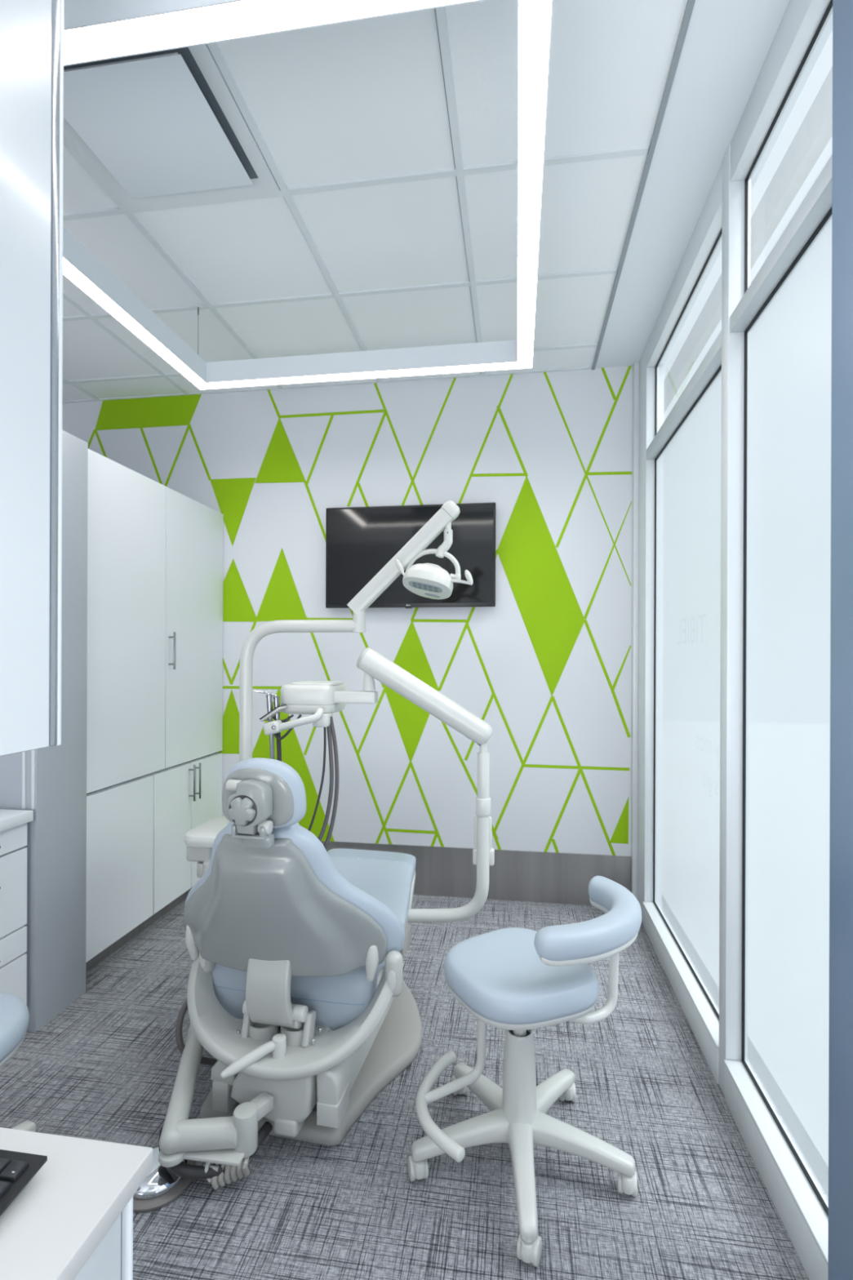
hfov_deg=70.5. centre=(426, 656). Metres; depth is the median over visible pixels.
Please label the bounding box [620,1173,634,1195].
caster
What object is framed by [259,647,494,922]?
unit
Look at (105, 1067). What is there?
floor
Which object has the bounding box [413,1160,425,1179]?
caster
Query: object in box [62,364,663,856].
wall
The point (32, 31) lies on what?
tall cabinet
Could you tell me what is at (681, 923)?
window
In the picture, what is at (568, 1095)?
caster
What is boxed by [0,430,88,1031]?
end panel
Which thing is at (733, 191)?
window mullion
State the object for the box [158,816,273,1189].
unit
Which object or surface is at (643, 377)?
window frame
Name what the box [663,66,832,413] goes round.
transom window
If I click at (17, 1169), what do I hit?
keyboard
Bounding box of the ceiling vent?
[63,44,279,208]
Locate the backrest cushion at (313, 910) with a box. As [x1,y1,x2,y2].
[185,821,404,956]
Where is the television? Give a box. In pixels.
[325,502,495,608]
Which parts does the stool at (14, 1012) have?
leg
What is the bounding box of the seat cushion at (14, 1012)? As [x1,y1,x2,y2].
[0,991,29,1062]
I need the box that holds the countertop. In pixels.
[0,808,33,831]
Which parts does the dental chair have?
pivot arm, knob, link knob, recline lever, headrest post, link knob, plate, pivot arm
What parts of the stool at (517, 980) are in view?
leg, leg, leg, leg, leg, post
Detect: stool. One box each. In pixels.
[0,991,35,1132]
[407,875,641,1266]
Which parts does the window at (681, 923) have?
sill, head frame, frosted pane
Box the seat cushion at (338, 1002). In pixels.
[212,848,416,1030]
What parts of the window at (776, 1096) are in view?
sill, head frame, frosted pane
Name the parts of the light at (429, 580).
spring arm, handle arm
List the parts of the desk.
panel, panel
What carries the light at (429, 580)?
attached to the dental chair
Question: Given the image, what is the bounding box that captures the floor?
[0,894,808,1279]
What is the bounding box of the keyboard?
[0,1149,47,1216]
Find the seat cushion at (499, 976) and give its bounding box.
[443,927,599,1024]
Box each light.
[62,0,553,390]
[239,500,472,761]
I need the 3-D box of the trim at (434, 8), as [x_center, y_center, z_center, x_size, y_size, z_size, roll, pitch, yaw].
[-1.731,-1.630,1.206,4.608,0.002,5.073,0,0,8]
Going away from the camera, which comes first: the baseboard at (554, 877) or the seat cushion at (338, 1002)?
the seat cushion at (338, 1002)
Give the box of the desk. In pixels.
[0,1127,152,1279]
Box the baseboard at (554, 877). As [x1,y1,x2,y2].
[320,840,631,906]
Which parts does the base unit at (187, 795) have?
door, handle, handle, door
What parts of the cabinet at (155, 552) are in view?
door, handle, door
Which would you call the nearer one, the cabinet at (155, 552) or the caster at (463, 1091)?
the caster at (463, 1091)
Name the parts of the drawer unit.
drawer, drawer, drawer, drawer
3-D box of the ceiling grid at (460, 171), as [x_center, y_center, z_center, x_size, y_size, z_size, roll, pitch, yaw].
[-1.730,-1.627,1.214,4.608,0.008,5.088,0,0,8]
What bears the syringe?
attached to the unit at (320, 699)
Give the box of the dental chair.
[183,757,422,1146]
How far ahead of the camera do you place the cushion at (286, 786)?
1.62 m
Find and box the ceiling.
[62,0,832,400]
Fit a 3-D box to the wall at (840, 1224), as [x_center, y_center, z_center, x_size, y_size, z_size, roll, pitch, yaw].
[0.848,-0.111,0.895,0.187,3.014,0.580,0,0,8]
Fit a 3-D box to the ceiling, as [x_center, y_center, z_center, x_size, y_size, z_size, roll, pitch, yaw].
[-1.585,-1.689,1.193,5.100,0.124,5.289,0,0,8]
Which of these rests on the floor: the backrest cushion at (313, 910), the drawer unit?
the drawer unit
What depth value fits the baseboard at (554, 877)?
3.44 m
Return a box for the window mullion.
[718,143,751,1094]
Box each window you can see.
[642,164,722,1084]
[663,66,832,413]
[724,0,832,1279]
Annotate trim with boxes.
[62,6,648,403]
[226,8,477,380]
[591,0,695,369]
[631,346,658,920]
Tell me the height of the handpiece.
0.528 m
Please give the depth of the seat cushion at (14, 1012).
1.46 m
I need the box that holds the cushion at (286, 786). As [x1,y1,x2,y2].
[226,757,306,828]
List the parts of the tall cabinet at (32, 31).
edge trim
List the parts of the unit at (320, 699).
lid, tray arm, balance arm, post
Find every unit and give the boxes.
[0,822,27,1005]
[85,774,153,973]
[139,751,222,933]
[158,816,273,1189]
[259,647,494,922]
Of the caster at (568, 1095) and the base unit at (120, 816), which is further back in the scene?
the base unit at (120, 816)
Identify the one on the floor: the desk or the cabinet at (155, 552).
the desk
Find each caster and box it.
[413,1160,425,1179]
[455,1076,466,1093]
[520,1239,535,1263]
[563,1084,573,1100]
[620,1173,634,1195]
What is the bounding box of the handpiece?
[270,693,281,761]
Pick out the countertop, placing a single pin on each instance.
(9, 819)
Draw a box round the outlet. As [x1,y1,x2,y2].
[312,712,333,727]
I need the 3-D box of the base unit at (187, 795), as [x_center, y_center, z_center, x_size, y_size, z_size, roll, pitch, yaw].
[-1.586,0.988,3.402,0.638,0.798,0.707,0,0,8]
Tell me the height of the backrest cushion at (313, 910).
0.436 m
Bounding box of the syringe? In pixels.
[253,690,275,759]
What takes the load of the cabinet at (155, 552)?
on the base unit at (187, 795)
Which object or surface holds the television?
attached to the wall at (548, 667)
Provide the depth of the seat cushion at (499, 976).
1.57 m
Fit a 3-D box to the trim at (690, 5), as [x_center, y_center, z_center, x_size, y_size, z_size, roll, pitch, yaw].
[0.561,-1.616,0.872,0.016,0.010,5.088,0,0,8]
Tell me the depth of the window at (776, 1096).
1.57 m
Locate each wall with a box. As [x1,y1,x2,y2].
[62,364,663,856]
[827,0,852,1279]
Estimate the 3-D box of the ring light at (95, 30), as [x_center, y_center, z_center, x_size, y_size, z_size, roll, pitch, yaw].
[-0.424,-1.447,1.978,1.566,0.357,1.590,0,0,8]
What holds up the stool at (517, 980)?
on the floor
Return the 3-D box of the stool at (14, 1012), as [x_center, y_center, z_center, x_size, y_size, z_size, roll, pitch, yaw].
[-1.177,1.131,1.416,0.600,0.516,0.602,0,0,8]
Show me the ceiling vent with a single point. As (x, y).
(154, 131)
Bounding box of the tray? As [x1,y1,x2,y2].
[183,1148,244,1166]
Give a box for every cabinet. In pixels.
[0,0,63,755]
[86,448,223,793]

